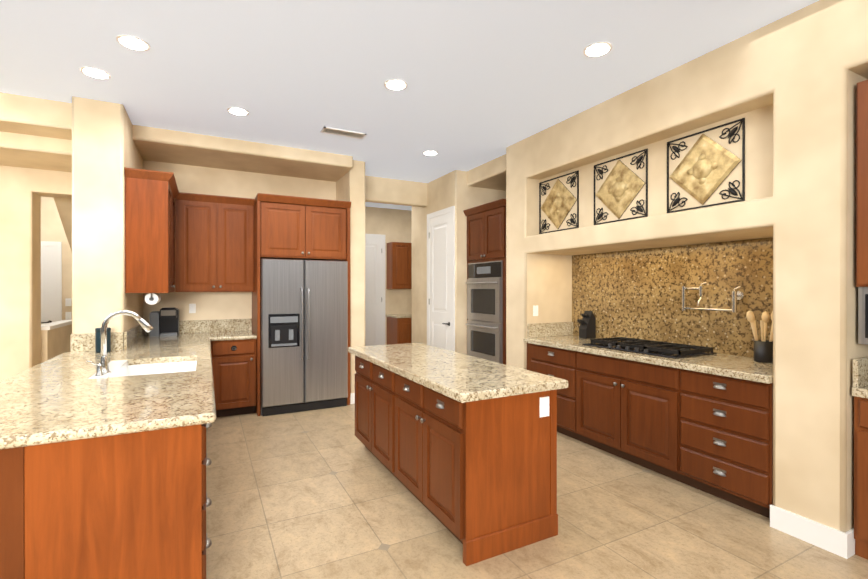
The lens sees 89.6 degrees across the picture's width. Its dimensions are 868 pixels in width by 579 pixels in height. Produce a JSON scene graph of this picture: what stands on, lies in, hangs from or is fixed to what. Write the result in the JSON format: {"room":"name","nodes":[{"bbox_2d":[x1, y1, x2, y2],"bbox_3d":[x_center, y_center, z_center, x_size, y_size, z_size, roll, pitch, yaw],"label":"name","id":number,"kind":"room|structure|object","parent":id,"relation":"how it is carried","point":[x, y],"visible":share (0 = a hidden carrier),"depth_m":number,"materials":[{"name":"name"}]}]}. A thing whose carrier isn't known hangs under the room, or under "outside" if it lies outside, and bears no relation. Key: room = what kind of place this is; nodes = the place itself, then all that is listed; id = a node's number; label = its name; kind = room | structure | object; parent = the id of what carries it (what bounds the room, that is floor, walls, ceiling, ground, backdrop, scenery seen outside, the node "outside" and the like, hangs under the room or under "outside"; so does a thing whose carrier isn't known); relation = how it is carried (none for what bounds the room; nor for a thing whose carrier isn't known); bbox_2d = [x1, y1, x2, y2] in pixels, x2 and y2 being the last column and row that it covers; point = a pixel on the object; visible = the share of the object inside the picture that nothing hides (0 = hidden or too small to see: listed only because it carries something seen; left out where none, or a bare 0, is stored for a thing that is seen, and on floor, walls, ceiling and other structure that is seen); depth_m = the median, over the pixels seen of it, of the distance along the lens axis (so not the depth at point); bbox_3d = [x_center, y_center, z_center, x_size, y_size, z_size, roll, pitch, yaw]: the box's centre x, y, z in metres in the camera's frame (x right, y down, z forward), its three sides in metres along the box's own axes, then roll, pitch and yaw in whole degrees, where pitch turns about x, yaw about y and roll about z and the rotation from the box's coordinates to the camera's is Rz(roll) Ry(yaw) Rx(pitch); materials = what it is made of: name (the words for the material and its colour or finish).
{"room":"kitchen","nodes":[
{"label":"kitchen","id":0,"kind":"room"},
{"bbox_2d":[41,317,71,362],"bbox_3d":[-4.607,0.918,5.339,0.160,1.020,1.170,0,0,-28],"label":"wall","id":1,"kind":"structure","parent":0,"point":[55,336],"depth_m":5.11,"materials":[{"name":"white paint"}]},
{"bbox_2d":[53,197,71,251],"bbox_3d":[-4.348,-0.633,5.944,0.900,1.520,1.910,0,0,-28],"label":"soffit","id":2,"kind":"structure","parent":0,"point":[64,207],"depth_m":5.26,"materials":[{"name":"beige paint"}]},
{"bbox_2d":[68,96,127,333],"bbox_3d":[-2.911,-0.093,3.813,0.360,3.050,0.160,0,0,-28],"label":"wall","id":3,"kind":"structure","parent":0,"point":[97,129],"depth_m":3.74,"materials":[{"name":"beige paint"}]},
{"bbox_2d":[196,359,199,370],"bbox_3d":[-1.703,0.662,3.152,0.013,0.187,0.750,0,0,-28],"label":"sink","id":4,"kind":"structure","parent":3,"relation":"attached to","point":[197,360],"depth_m":3.03,"materials":[{"name":"white ceramic"}]},
{"bbox_2d":[108,359,207,374],"bbox_3d":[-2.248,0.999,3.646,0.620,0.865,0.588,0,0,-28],"label":"sink","id":5,"kind":"object","parent":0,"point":[203,362],"depth_m":2.97,"materials":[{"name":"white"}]},
{"bbox_2d":[36,343,207,370],"bbox_3d":[-2.440,0.545,3.578,1.058,0.045,0.686,0,0,-28],"label":"countertop","id":6,"kind":"structure","parent":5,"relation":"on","point":[73,360],"depth_m":3.41,"materials":[{"name":"beige stone"}]},
{"bbox_2d":[95,327,110,352],"bbox_3d":[-2.770,0.420,3.662,0.106,0.200,0.106,0,0,-28],"label":"canister","id":7,"kind":"object","parent":6,"relation":"on","point":[97,340],"visible":0.65,"depth_m":3.62,"materials":[{"name":"teal"}]},
{"bbox_2d":[128,359,195,374],"bbox_3d":[-2.088,0.661,3.381,0.460,0.187,0.013,0,0,-28],"label":"sink","id":8,"kind":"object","parent":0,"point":[133,368],"depth_m":3.36,"materials":[{"name":"white ceramic"}]},
{"bbox_2d":[41,197,411,344],"bbox_3d":[-4.274,-0.101,7.133,10.250,3.050,0.150,0,0,-28],"label":"wall","id":9,"kind":"structure","parent":0,"point":[393,225],"depth_m":8.70,"materials":[{"name":"white paint"}]},
{"bbox_2d":[41,241,61,324],"bbox_3d":[-5.825,0.364,6.205,0.840,2.125,0.063,0,0,-28],"label":"hall door","id":10,"kind":"structure","parent":9,"relation":"in","point":[51,281],"depth_m":6.36,"materials":[{"name":"white wood"}]},
{"bbox_2d":[65,298,70,305],"bbox_3d":[-5.399,0.188,6.458,0.070,0.115,0.008,0,0,-28],"label":"light switch","id":11,"kind":"object","parent":9,"relation":"attached to","point":[67,303],"depth_m":6.45,"materials":[{"name":"white plastic"}]},
{"bbox_2d":[65,312,70,319],"bbox_3d":[-5.400,0.388,6.460,0.070,0.115,0.007,0,0,-28],"label":"light switch","id":12,"kind":"object","parent":9,"relation":"attached to","point":[67,314],"depth_m":6.45,"materials":[{"name":"white plastic"}]},
{"bbox_2d":[365,234,384,345],"bbox_3d":[-1.355,0.164,8.533,0.880,2.515,0.063,0,0,-28],"label":"hall door","id":13,"kind":"structure","parent":9,"relation":"in","point":[374,289],"depth_m":8.65,"materials":[{"name":"white wood"}]},
{"bbox_2d":[0,92,467,392],"bbox_3d":[-3.654,-0.095,4.362,8.790,3.050,1.500,0,0,-28],"label":"wall","id":14,"kind":"structure","parent":0,"point":[33,131],"depth_m":5.03,"materials":[{"name":"beige paint"}]},
{"bbox_2d":[124,324,143,346],"bbox_3d":[-3.006,0.445,4.411,0.020,0.150,1.310,0,0,-28],"label":"backsplash","id":15,"kind":"structure","parent":14,"relation":"attached to","point":[130,336],"depth_m":4.19,"materials":[{"name":"beige stone"}]},
{"bbox_2d":[125,171,175,292],"bbox_3d":[-2.815,-0.495,4.377,0.328,1.051,0.924,0,0,-28],"label":"upper cabinet","id":16,"kind":"object","parent":14,"relation":"attached to","point":[150,195],"depth_m":3.98,"materials":[{"name":"brown wood"}]},
{"bbox_2d":[145,293,160,304],"bbox_3d":[-2.692,0.087,4.192,0.108,0.110,0.300,0,0,-28],"label":"paper towel holder","id":17,"kind":"object","parent":16,"relation":"attached to","point":[152,298],"visible":0.98,"depth_m":4.08,"materials":[{"name":"white paper"}]},
{"bbox_2d":[189,304,195,312],"bbox_3d":[-2.888,0.226,5.230,0.070,0.115,0.008,0,0,-28],"label":"outlet","id":18,"kind":"object","parent":14,"relation":"attached to","point":[192,308],"visible":1,"depth_m":5.23,"materials":[{"name":"white plastic"}]},
{"bbox_2d":[144,319,251,334],"bbox_3d":[-2.804,0.443,5.265,1.126,0.150,0.020,0,0,-28],"label":"backsplash","id":19,"kind":"structure","parent":14,"relation":"attached to","point":[222,324],"depth_m":5.32,"materials":[{"name":"beige stone"}]},
{"bbox_2d":[175,192,253,291],"bbox_3d":[-2.584,-0.525,5.179,0.816,1.107,0.373,0,0,-28],"label":"upper cabinet","id":20,"kind":"object","parent":14,"relation":"attached to","point":[214,243],"visible":1,"depth_m":5.04,"materials":[{"name":"brown wood"}]},
{"bbox_2d":[427,206,454,351],"bbox_3d":[0.067,0.144,6.294,0.063,2.565,0.820,0,0,-28],"label":"door","id":21,"kind":"structure","parent":14,"relation":"in","point":[440,278],"depth_m":6.26,"materials":[{"name":"white wood"}]},
{"bbox_2d":[0,0,818,210],"bbox_3d":[-1.399,-1.667,2.962,11.500,0.100,13.500,0,0,-28],"label":"ceiling","id":22,"kind":"structure","parent":0,"point":[486,81],"depth_m":3.12,"materials":[{"name":"white paint"}]},
{"bbox_2d":[79,67,110,78],"bbox_3d":[-2.527,-1.613,3.265,0.190,0.008,0.190,0,0,-28],"label":"recessed light","id":23,"kind":"object","parent":22,"relation":"in","point":[93,72],"visible":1,"depth_m":3.25,"materials":[{"name":"white"}]},
{"bbox_2d":[116,35,150,50],"bbox_3d":[-1.970,-1.612,2.868,0.190,0.008,0.190,0,0,-28],"label":"recessed light","id":24,"kind":"object","parent":22,"relation":"in","point":[133,42],"visible":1,"depth_m":2.86,"materials":[{"name":"white"}]},
{"bbox_2d":[227,107,248,115],"bbox_3d":[-1.778,-1.615,3.971,0.190,0.008,0.190,0,0,-28],"label":"recessed light","id":25,"kind":"object","parent":22,"relation":"in","point":[238,111],"visible":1,"depth_m":3.96,"materials":[{"name":"white"}]},
{"bbox_2d":[320,126,366,138],"bbox_3d":[-0.932,-1.613,4.513,0.440,0.012,0.160,0,0,-28],"label":"ceiling vent","id":26,"kind":"object","parent":22,"relation":"in","point":[342,132],"visible":0.98,"depth_m":4.51,"materials":[{"name":"white metal"}]},
{"bbox_2d":[384,79,407,90],"bbox_3d":[-0.302,-1.613,3.454,0.190,0.008,0.190,0,0,-28],"label":"recessed light","id":27,"kind":"object","parent":22,"relation":"in","point":[395,84],"visible":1,"depth_m":3.44,"materials":[{"name":"white"}]},
{"bbox_2d":[422,150,437,155],"bbox_3d":[-0.044,-1.617,5.189,0.190,0.008,0.190,0,0,-28],"label":"recessed light","id":28,"kind":"object","parent":22,"relation":"in","point":[430,152],"visible":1,"depth_m":5.18,"materials":[{"name":"white"}]},
{"bbox_2d":[583,42,612,56],"bbox_3d":[1.102,-1.612,2.945,0.190,0.008,0.190,0,0,-28],"label":"recessed light","id":29,"kind":"object","parent":22,"relation":"in","point":[597,49],"visible":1,"depth_m":2.93,"materials":[{"name":"white"}]},
{"bbox_2d":[206,404,867,578],"bbox_3d":[-1.399,1.483,2.969,11.500,0.100,13.500,0,0,-28],"label":"floor","id":30,"kind":"structure","parent":0,"point":[325,493],"depth_m":2.67,"materials":[{"name":"tile"}]},
{"bbox_2d":[0,423,211,578],"bbox_3d":[-1.418,1.003,1.998,0.670,0.865,0.598,0,0,-28],"label":"base cabinet","id":31,"kind":"object","parent":30,"relation":"on","point":[103,476],"depth_m":1.73,"materials":[{"name":"brown wood"}]},
{"bbox_2d":[0,371,211,450],"bbox_3d":[-1.679,0.548,2.117,1.058,0.045,1.108,0,0,-28],"label":"countertop","id":32,"kind":"structure","parent":31,"relation":"on","point":[65,410],"depth_m":1.95,"materials":[{"name":"beige stone"}]},
{"bbox_2d":[86,310,153,375],"bbox_3d":[-1.970,0.330,2.761,0.326,0.395,0.180,0,0,-28],"label":"faucet","id":33,"kind":"object","parent":32,"relation":"on","point":[102,368],"visible":1,"depth_m":2.75,"materials":[{"name":"silver metal"}]},
{"bbox_2d":[208,339,255,422],"bbox_3d":[-2.392,0.996,5.122,0.528,0.865,0.656,0,0,-28],"label":"base cabinet","id":34,"kind":"object","parent":30,"relation":"on","point":[231,362],"depth_m":4.88,"materials":[{"name":"brown wood"}]},
{"bbox_2d":[132,339,207,346],"bbox_3d":[-2.583,0.543,4.288,0.656,0.045,0.706,0,0,-28],"label":"countertop","id":35,"kind":"structure","parent":34,"relation":"on","point":[139,342],"depth_m":4.30,"materials":[{"name":"beige stone"}]},
{"bbox_2d":[144,331,255,338],"bbox_3d":[-2.673,0.542,4.992,1.146,0.045,0.626,0,0,-28],"label":"countertop","id":36,"kind":"structure","parent":34,"relation":"on","point":[191,334],"depth_m":4.94,"materials":[{"name":"beige stone"}]},
{"bbox_2d":[150,307,178,336],"bbox_3d":[-3.035,0.360,4.932,0.274,0.315,0.302,0,0,-28],"label":"coffee maker","id":37,"kind":"object","parent":36,"relation":"on","point":[164,322],"visible":1,"depth_m":4.84,"materials":[{"name":"black plastic"}]},
{"bbox_2d":[252,193,350,415],"bbox_3d":[-1.661,0.175,5.458,1.073,2.507,0.733,0,0,-28],"label":"tall cabinet","id":38,"kind":"object","parent":30,"relation":"on","point":[294,228],"visible":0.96,"depth_m":5.16,"materials":[{"name":"brown wood"}]},
{"bbox_2d":[260,259,347,415],"bbox_3d":[-1.641,0.539,5.413,0.986,1.771,0.796,0,0,-28],"label":"fridge","id":39,"kind":"object","parent":30,"relation":"on","point":[303,335],"visible":1,"depth_m":5.09,"materials":[{"name":"grey metal"}]},
{"bbox_2d":[386,242,411,344],"bbox_3d":[-0.628,0.246,8.620,0.470,2.350,0.578,0,0,-28],"label":"tall cabinet","id":40,"kind":"object","parent":30,"relation":"on","point":[399,276],"visible":0.73,"depth_m":8.58,"materials":[{"name":"wood"}]},
{"bbox_2d":[348,351,557,565],"bbox_3d":[-0.011,1.000,3.242,0.673,0.865,1.896,0,0,-28],"label":"kitchen island","id":41,"kind":"object","parent":30,"relation":"on","point":[461,448],"depth_m":2.47,"materials":[{"name":"brown wood"}]},
{"bbox_2d":[348,343,567,402],"bbox_3d":[-0.001,0.549,3.249,0.720,0.038,1.990,0,0,-28],"label":"island countertop","id":42,"kind":"structure","parent":41,"relation":"on","point":[469,378],"depth_m":2.76,"materials":[{"name":"beige stone"}]},
{"bbox_2d":[463,199,505,363],"bbox_3d":[0.924,0.174,5.754,0.717,2.507,0.894,0,0,-28],"label":"tall cabinet","id":43,"kind":"object","parent":30,"relation":"on","point":[486,232],"visible":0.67,"depth_m":5.50,"materials":[{"name":"brown wood"}]},
{"bbox_2d":[466,260,502,363],"bbox_3d":[0.613,0.288,5.592,0.105,1.280,0.754,0,0,-28],"label":"double oven","id":44,"kind":"object","parent":43,"relation":"in","point":[484,283],"visible":0.94,"depth_m":5.53,"materials":[{"name":"metal"}]},
{"bbox_2d":[525,342,570,436],"bbox_3d":[1.471,0.997,4.512,0.697,0.865,0.785,0,0,-28],"label":"base cabinet","id":45,"kind":"object","parent":30,"relation":"on","point":[546,360],"depth_m":4.27,"materials":[{"name":"brown wood"}]},
{"bbox_2d":[571,350,666,475],"bbox_3d":[1.851,0.999,3.781,0.697,0.865,1.000,0,0,-28],"label":"base cabinet","id":46,"kind":"object","parent":30,"relation":"on","point":[619,406],"depth_m":3.62,"materials":[{"name":"brown wood"}]},
{"bbox_2d":[667,366,772,517],"bbox_3d":[2.202,1.000,3.107,0.697,0.865,0.655,0,0,-28],"label":"base cabinet","id":47,"kind":"object","parent":30,"relation":"on","point":[704,423],"depth_m":2.91,"materials":[{"name":"brown wood"}]},
{"bbox_2d":[523,334,772,385],"bbox_3d":[1.810,0.547,3.832,0.722,0.038,2.304,0,0,-28],"label":"countertop","id":48,"kind":"structure","parent":47,"relation":"on","point":[725,365],"depth_m":3.27,"materials":[{"name":"beige stone"}]},
{"bbox_2d":[577,311,595,338],"bbox_3d":[1.617,0.373,4.661,0.185,0.290,0.100,0,0,-28],"label":"knife block","id":49,"kind":"object","parent":48,"relation":"on","point":[587,327],"visible":0.98,"depth_m":4.64,"materials":[{"name":"black"}]},
{"bbox_2d":[582,337,716,358],"bbox_3d":[1.839,0.494,3.818,0.530,0.052,0.920,0,0,-28],"label":"cooktop","id":50,"kind":"object","parent":48,"relation":"in","point":[661,349],"visible":1,"depth_m":3.67,"materials":[{"name":"black metal"}]},
{"bbox_2d":[746,311,772,362],"bbox_3d":[2.399,0.331,3.161,0.189,0.380,0.190,0,0,-28],"label":"utensil crock","id":51,"kind":"object","parent":48,"relation":"on","point":[763,351],"visible":0.83,"depth_m":3.14,"materials":[{"name":"black"}]},
{"bbox_2d":[852,392,867,559],"bbox_3d":[2.669,1.003,2.244,0.648,0.865,0.578,0,0,-28],"label":"base cabinet","id":52,"kind":"object","parent":30,"relation":"on","point":[860,402],"depth_m":2.32,"materials":[{"name":"wood"}]},
{"bbox_2d":[852,384,867,395],"bbox_3d":[3.044,0.549,1.513,0.658,0.045,2.218,0,0,-28],"label":"countertop","id":53,"kind":"structure","parent":52,"relation":"on","point":[859,391],"depth_m":2.32,"materials":[{"name":"beige stone"}]},
{"bbox_2d":[468,0,867,531],"bbox_3d":[2.467,-0.092,3.033,1.180,3.050,10.050,0,0,-28],"label":"wall","id":54,"kind":"structure","parent":0,"point":[786,86],"depth_m":2.65,"materials":[{"name":"beige paint"}]},
{"bbox_2d":[533,305,537,315],"bbox_3d":[1.110,0.232,4.763,0.070,0.115,0.008,0,0,-28],"label":"light switch","id":55,"kind":"object","parent":54,"relation":"attached to","point":[535,310],"visible":1,"depth_m":4.76,"materials":[{"name":"white plastic"}]},
{"bbox_2d":[527,322,574,337],"bbox_3d":[1.298,0.443,4.851,0.644,0.149,0.022,0,0,-28],"label":"backsplash","id":56,"kind":"structure","parent":54,"relation":"attached to","point":[536,330],"depth_m":4.83,"materials":[{"name":"beige stone"}]},
{"bbox_2d":[539,171,578,233],"bbox_3d":[1.281,-0.885,4.528,0.038,0.560,0.560,0,0,-28],"label":"art panel","id":57,"kind":"object","parent":54,"relation":"attached to","point":[559,203],"visible":1,"depth_m":4.50,"materials":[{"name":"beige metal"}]},
{"bbox_2d":[594,149,647,224],"bbox_3d":[1.630,-0.883,3.858,0.038,0.560,0.560,0,0,-28],"label":"art panel","id":58,"kind":"object","parent":54,"relation":"attached to","point":[623,184],"visible":1,"depth_m":3.83,"materials":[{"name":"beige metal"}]},
{"bbox_2d":[667,118,744,212],"bbox_3d":[1.969,-0.882,3.206,0.038,0.560,0.560,0,0,-28],"label":"art panel","id":59,"kind":"object","parent":54,"relation":"attached to","point":[705,168],"visible":1,"depth_m":3.18,"materials":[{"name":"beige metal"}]},
{"bbox_2d":[682,282,743,311],"bbox_3d":[2.240,0.059,3.555,0.112,0.243,0.457,0,0,-38],"label":"pot filler","id":60,"kind":"object","parent":54,"relation":"attached to","point":[737,295],"visible":1,"depth_m":3.58,"materials":[{"name":"silver metal"}]},
{"bbox_2d":[770,505,841,556],"bbox_3d":[2.116,1.369,2.504,0.015,0.130,0.330,0,0,-28],"label":"baseboard","id":61,"kind":"structure","parent":54,"relation":"attached to","point":[830,539],"depth_m":2.48,"materials":[{"name":"white"}]},
{"bbox_2d":[842,528,854,558],"bbox_3d":[2.508,1.369,2.498,0.705,0.130,0.015,0,0,-28],"label":"baseboard","id":62,"kind":"structure","parent":54,"relation":"attached to","point":[848,541],"depth_m":2.34,"materials":[{"name":"white wood"}]},
{"bbox_2d":[852,357,867,387],"bbox_3d":[2.531,0.449,2.484,0.626,0.149,0.022,0,0,-28],"label":"backsplash","id":63,"kind":"structure","parent":54,"relation":"attached to","point":[860,365],"depth_m":2.35,"materials":[{"name":"beige stone"}]},
{"bbox_2d":[856,80,867,287],"bbox_3d":[2.776,-0.565,2.058,0.628,1.100,1.000,0,0,-28],"label":"upper cabinet","id":64,"kind":"object","parent":54,"relation":"attached to","point":[862,87],"depth_m":2.33,"materials":[{"name":"wood"}]},
{"bbox_2d":[858,288,867,344],"bbox_3d":[2.732,0.141,2.183,0.592,0.309,0.736,0,0,-28],"label":"microwave","id":65,"kind":"object","parent":54,"relation":"attached to","point":[862,292],"depth_m":2.36,"materials":[{"name":"metal"}]}
]}

